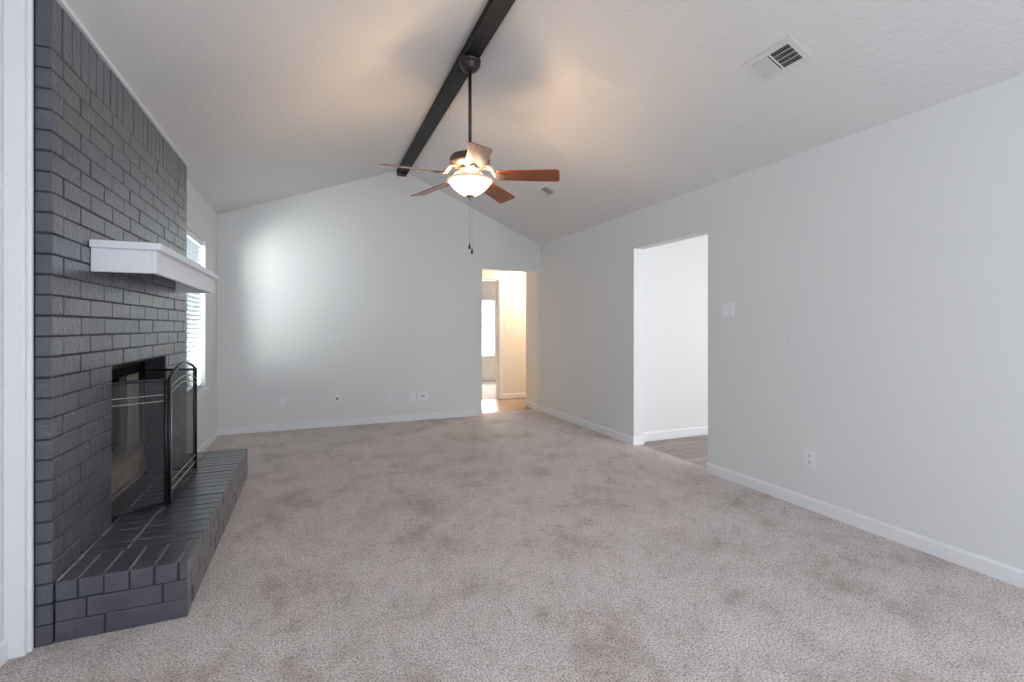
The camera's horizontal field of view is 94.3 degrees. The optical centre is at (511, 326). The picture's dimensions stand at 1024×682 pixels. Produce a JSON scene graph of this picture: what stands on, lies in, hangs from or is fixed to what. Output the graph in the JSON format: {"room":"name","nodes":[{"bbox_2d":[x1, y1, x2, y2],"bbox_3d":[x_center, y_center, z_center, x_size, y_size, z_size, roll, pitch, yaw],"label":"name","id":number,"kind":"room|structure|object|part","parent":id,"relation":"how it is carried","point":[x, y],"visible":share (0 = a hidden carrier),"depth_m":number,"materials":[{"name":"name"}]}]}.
{"room":"living room","nodes":[
{"label":"living room","id":0,"kind":"room"},
{"bbox_2d":[0,0,2,640],"bbox_3d":[-0.999,-0.029,-0.534,0.145,2.529,4.991,0,0,-23],"label":"wall","id":1,"kind":"structure","parent":0,"point":[1,1],"depth_m":1.75,"materials":[{"name":"white paint"}]},
{"bbox_2d":[0,638,7,667],"bbox_3d":[-0.917,1.194,-0.522,0.014,0.083,4.950,0,0,-23],"label":"baseboard","id":2,"kind":"structure","parent":1,"relation":"attached to","point":[3,643],"depth_m":1.74,"materials":[{"name":"white paint"}]},
{"bbox_2d":[3,0,33,658],"bbox_3d":[-1.859,-0.025,1.790,0.072,2.522,0.039,0,0,-23],"label":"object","id":3,"kind":"structure","parent":1,"relation":"attached to","point":[18,15],"depth_m":1.77,"materials":[{"name":"white paint"}]},
{"bbox_2d":[186,180,216,452],"bbox_3d":[-3.143,-0.039,4.630,0.200,2.550,1.867,0,0,-23],"label":"wall","id":4,"kind":"structure","parent":0,"point":[201,218],"depth_m":4.83,"materials":[{"name":"white paint"}]},
{"bbox_2d":[186,312,209,406],"bbox_3d":[-2.998,-0.091,4.339,0.230,1.565,1.065,0,0,-23],"label":"window","id":5,"kind":"structure","parent":4,"relation":"in","point":[201,393],"depth_m":4.47,"materials":[{"name":"white paint"}]},
{"bbox_2d":[186,229,202,393],"bbox_3d":[-2.967,-0.134,4.349,0.056,1.476,0.980,0,0,-23],"label":"window blind","id":6,"kind":"object","parent":5,"relation":"attached to","point":[194,243],"visible":0.41,"depth_m":4.52,"materials":[{"name":"white paint"}]},
{"bbox_3d":[-2.967,-0.119,4.350,0.056,1.430,0.722,0,0,-23],"label":"ladder cord","id":7,"kind":"part","parent":6,"relation":"part of","materials":[{"name":"white paint"}]},
{"bbox_3d":[-2.969,0.595,4.349,0.042,0.018,0.980,0,0,-23],"label":"rail","id":8,"kind":"part","parent":6,"relation":"part of","materials":[{"name":"white paint"}]},
{"bbox_3d":[-2.978,0.649,4.348,0.185,0.084,1.065,0,0,-23],"label":"sill","id":9,"kind":"part","parent":5,"relation":"part of","materials":[{"name":"white paint"}]},
{"bbox_2d":[197,428,217,451],"bbox_3d":[-3.021,1.194,4.616,0.014,0.083,1.747,0,0,-23],"label":"baseboard","id":10,"kind":"structure","parent":4,"relation":"attached to","point":[212,437],"depth_m":4.91,"materials":[{"name":"white paint"}]},
{"bbox_2d":[217,171,540,427],"bbox_3d":[-1.528,-0.434,6.258,4.440,3.360,0.120,0,0,-23],"label":"wall","id":11,"kind":"structure","parent":0,"point":[358,291],"depth_m":6.01,"materials":[{"name":"white paint"}]},
{"bbox_2d":[280,396,285,406],"bbox_3d":[-2.738,0.891,5.679,0.072,0.117,0.007,0,0,-23],"label":"blank wall plate","id":12,"kind":"object","parent":11,"relation":"attached to","point":[282,399],"visible":1,"depth_m":5.68,"materials":[{"name":"white plastic"}]},
{"bbox_2d":[334,395,339,402],"bbox_3d":[-2.176,0.896,5.907,0.060,0.099,0.023,0,0,-23],"label":"cable wall plate","id":13,"kind":"object","parent":11,"relation":"attached to","point":[336,397],"visible":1,"depth_m":5.91,"materials":[{"name":"white plastic"}]},
{"bbox_2d":[218,409,481,434],"bbox_3d":[-1.884,1.194,6.035,3.183,0.083,0.014,0,0,-23],"label":"baseboard","id":14,"kind":"structure","parent":11,"relation":"attached to","point":[438,415],"depth_m":5.93,"materials":[{"name":"white paint"}]},
{"bbox_2d":[385,392,390,400],"bbox_3d":[-1.604,0.901,6.156,0.072,0.117,0.008,0,0,-23],"label":"wall outlet","id":15,"kind":"object","parent":11,"relation":"attached to","point":[387,394],"visible":1,"depth_m":6.15,"materials":[{"name":"white plastic"}]},
{"bbox_2d":[409,392,415,400],"bbox_3d":[-1.315,0.921,6.273,0.085,0.110,0.017,0,0,-23],"label":"cable wall plate","id":16,"kind":"object","parent":11,"relation":"attached to","point":[412,396],"visible":1,"depth_m":6.28,"materials":[{"name":"white plastic"}]},
{"bbox_2d":[418,391,427,399],"bbox_3d":[-1.188,0.918,6.331,0.140,0.115,0.008,0,0,-23],"label":"wall plate","id":17,"kind":"object","parent":11,"relation":"attached to","point":[421,395],"visible":1,"depth_m":6.33,"materials":[{"name":"white plastic"}]},
{"bbox_2d":[482,281,495,380],"bbox_3d":[-0.925,-0.009,10.960,4.200,2.510,0.120,0,0,-23],"label":"wall","id":18,"kind":"structure","parent":0,"point":[488,287],"depth_m":11.08,"materials":[{"name":"white paint"}]},
{"bbox_2d":[482,301,495,357],"bbox_3d":[-0.928,-0.021,10.929,1.170,1.485,0.145,0,0,-23],"label":"window","id":19,"kind":"structure","parent":18,"relation":"in","point":[491,301],"depth_m":11.16,"materials":[{"name":"white paint"}]},
{"bbox_2d":[482,294,494,356],"bbox_3d":[-0.915,-0.039,10.910,1.080,1.446,0.080,0,0,-23],"label":"window blind","id":20,"kind":"object","parent":19,"relation":"attached to","point":[485,297],"visible":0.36,"depth_m":11.05,"materials":[{"name":"white plastic"}]},
{"bbox_2d":[482,376,495,379],"bbox_3d":[-0.899,1.194,10.898,4.200,0.083,0.014,0,0,-23],"label":"baseboard","id":21,"kind":"structure","parent":18,"relation":"attached to","point":[490,377],"depth_m":11.05,"materials":[{"name":"white paint"}]},
{"bbox_2d":[482,270,525,398],"bbox_3d":[0.161,-0.004,8.379,4.200,2.520,0.120,0,0,-23],"label":"wall","id":22,"kind":"structure","parent":0,"point":[514,283],"depth_m":8.27,"materials":[{"name":"white paint"}]},
{"bbox_2d":[482,276,502,398],"bbox_3d":[-0.631,0.183,8.036,0.963,2.105,0.138,0,0,-23],"label":"door frame","id":23,"kind":"structure","parent":22,"relation":"in","point":[499,279],"depth_m":8.15,"materials":[{"name":"white paint"}]},
{"bbox_2d":[503,393,525,398],"bbox_3d":[0.980,1.194,8.651,2.480,0.083,0.014,0,0,-23],"label":"baseboard","id":24,"kind":"structure","parent":22,"relation":"attached to","point":[512,395],"depth_m":8.25,"materials":[{"name":"white paint"}]},
{"bbox_2d":[0,380,1023,681],"bbox_3d":[0.952,1.276,4.632,7.850,0.080,13.200,0,0,-23],"label":"floor","id":25,"kind":"structure","parent":0,"point":[531,545],"depth_m":2.31,"materials":[{"name":"beige carpet"}]},
{"bbox_2d":[34,0,247,647],"bbox_3d":[-2.310,-0.028,2.795,1.112,2.528,2.155,0,0,-23],"label":"fireplace","id":26,"kind":"object","parent":25,"relation":"on","point":[103,170],"visible":0.87,"depth_m":2.15,"materials":[{"name":"brick"}]},
{"bbox_2d":[56,0,188,166],"bbox_3d":[-2.206,-1.307,2.839,0.027,0.030,2.166,0,0,-23],"label":"trim","id":27,"kind":"structure","parent":26,"relation":"attached to","point":[62,3],"depth_m":2.40,"materials":[{"name":"white paint"}]},
{"bbox_3d":[-2.320,0.236,2.799,0.008,0.008,1.080,0,0,-23],"label":"curtain rod","id":28,"kind":"part","parent":26,"relation":"part of","materials":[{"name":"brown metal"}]},
{"bbox_2d":[89,239,218,293],"bbox_3d":[-2.079,-0.326,2.894,0.270,0.143,1.520,0,0,-23],"label":"mantel shelf","id":29,"kind":"object","parent":26,"relation":"attached to","point":[158,259],"visible":1,"depth_m":2.25,"materials":[{"name":"white paint"}]},
{"bbox_2d":[111,361,197,517],"bbox_3d":[-2.167,0.606,2.858,0.320,0.780,0.917,0,0,-23],"label":"fire screen","id":30,"kind":"object","parent":26,"relation":"on","point":[167,470],"visible":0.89,"depth_m":2.68,"materials":[{"name":"black metal"}]},
{"bbox_3d":[-2.027,0.640,2.517,0.017,0.712,0.339,0,0,37],"label":"panel frame","id":31,"kind":"part","parent":30,"relation":"part of","materials":[{"name":"black metal"}]},
{"bbox_3d":[-2.342,0.640,3.253,0.307,0.712,0.017,0,0,-16],"label":"panel frame","id":32,"kind":"part","parent":30,"relation":"part of","materials":[{"name":"black metal"}]},
{"bbox_3d":[-2.056,0.606,2.975,0.017,0.780,0.677,0,0,-23],"label":"panel frame","id":33,"kind":"part","parent":30,"relation":"part of","materials":[{"name":"black metal"}]},
{"bbox_2d":[65,0,1023,244],"bbox_3d":[0.222,-1.669,2.101,4.440,1.030,9.140,0,0,-23],"label":"ceiling","id":34,"kind":"structure","parent":0,"point":[636,105],"depth_m":3.10,"materials":[{"name":"white paint"}]},
{"bbox_2d":[397,0,515,176],"bbox_3d":[0.277,-2.026,2.125,0.124,0.112,8.896,0,0,-23],"label":"ceiling beam","id":35,"kind":"structure","parent":34,"relation":"attached to","point":[494,12],"depth_m":3.79,"materials":[{"name":"black wood"}]},
{"bbox_2d":[378,54,559,253],"bbox_3d":[-0.335,-1.262,3.498,1.264,1.440,1.284,0,0,-23],"label":"ceiling fan","id":36,"kind":"object","parent":35,"relation":"hanging from","point":[472,161],"visible":1,"depth_m":3.46,"materials":[{"name":"brown wood"}]},
{"bbox_3d":[-0.691,-1.107,3.314,0.457,0.006,0.154,-3,16,-29],"label":"blade","id":37,"kind":"part","parent":36,"relation":"part of","materials":[{"name":"brown wood"}]},
{"bbox_3d":[-0.629,-1.107,3.819,0.457,0.006,0.154,-3,13,43],"label":"blade","id":38,"kind":"part","parent":36,"relation":"part of","materials":[{"name":"brown wood"}]},
{"bbox_3d":[-0.315,-0.785,3.521,0.002,0.337,0.002,0,0,-23],"label":"pull chain","id":39,"kind":"part","parent":36,"relation":"part of","materials":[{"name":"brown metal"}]},
{"bbox_3d":[-0.312,-1.030,3.524,0.330,0.119,0.330,0,0,-23],"label":"lamp shade","id":40,"kind":"part","parent":36,"relation":"part of","materials":[{"name":"white glass"}]},
{"bbox_3d":[-0.229,-1.107,3.099,0.154,0.006,0.457,15,-1,-11],"label":"blade","id":41,"kind":"part","parent":36,"relation":"part of","materials":[{"name":"brown wood"}]},
{"bbox_3d":[-0.129,-1.107,3.917,0.154,0.006,0.457,-16,-9,23],"label":"blade","id":42,"kind":"part","parent":36,"relation":"part of","materials":[{"name":"brown wood"}]},
{"bbox_3d":[0.118,-1.107,3.472,0.457,0.006,0.154,2,-15,7],"label":"blade","id":43,"kind":"part","parent":36,"relation":"part of","materials":[{"name":"brown wood"}]},
{"bbox_2d":[532,184,557,199],"bbox_3d":[0.368,-1.505,5.298,0.175,0.079,0.300,0,0,-23],"label":"ceiling vent","id":44,"kind":"object","parent":34,"relation":"in","point":[543,191],"visible":1,"depth_m":5.29,"materials":[{"name":"white metal"}]},
{"bbox_2d":[742,36,812,83],"bbox_3d":[1.491,-1.497,2.679,0.182,0.082,0.302,0,0,-23],"label":"ceiling vent","id":45,"kind":"object","parent":34,"relation":"in","point":[786,55],"visible":1,"depth_m":2.67,"materials":[{"name":"white metal"}]},
{"bbox_2d":[644,234,707,441],"bbox_3d":[2.889,-0.009,5.817,3.360,2.510,0.120,0,0,-23],"label":"wall","id":46,"kind":"structure","parent":0,"point":[675,273],"depth_m":5.31,"materials":[{"name":"white paint"}]},
{"bbox_2d":[644,426,707,439],"bbox_3d":[2.869,1.183,5.736,3.260,0.083,0.014,0,0,-23],"label":"baseboard","id":47,"kind":"structure","parent":46,"relation":"attached to","point":[703,429],"depth_m":5.29,"materials":[{"name":"white paint"}]},
{"bbox_2d":[526,73,1023,569],"bbox_3d":[2.106,-0.009,3.154,0.150,2.510,9.380,0,0,-23],"label":"wall","id":48,"kind":"structure","parent":0,"point":[888,257],"depth_m":2.94,"materials":[{"name":"white paint"}]},
{"bbox_2d":[525,401,632,444],"bbox_3d":[0.741,1.194,6.212,0.034,0.083,2.685,0,0,-23],"label":"baseboard","id":49,"kind":"structure","parent":48,"relation":"attached to","point":[620,436],"depth_m":5.86,"materials":[{"name":"white paint"}]},
{"bbox_2d":[633,436,644,444],"bbox_3d":[1.334,1.194,4.997,0.144,0.083,0.014,0,0,-23],"label":"baseboard","id":50,"kind":"object","parent":48,"relation":"attached to","point":[638,440],"visible":1,"depth_m":4.99,"materials":[{"name":"white paint"}]},
{"bbox_2d":[722,303,733,317],"bbox_3d":[1.748,-0.134,3.846,0.013,0.117,0.117,0,0,-23],"label":"light switch","id":51,"kind":"object","parent":48,"relation":"attached to","point":[727,308],"visible":1,"depth_m":3.84,"materials":[{"name":"white plastic"}]},
{"bbox_2d":[805,449,814,468],"bbox_3d":[2.016,0.894,3.217,0.008,0.117,0.072,0,0,-23],"label":"wall outlet","id":52,"kind":"object","parent":48,"relation":"attached to","point":[809,455],"visible":1,"depth_m":3.21,"materials":[{"name":"white plastic"}]},
{"bbox_2d":[706,462,1023,588],"bbox_3d":[2.765,1.194,1.429,0.014,0.083,5.688,0,0,-23],"label":"baseboard","id":53,"kind":"structure","parent":48,"relation":"attached to","point":[1009,574],"depth_m":2.78,"materials":[{"name":"white paint"}]}
]}

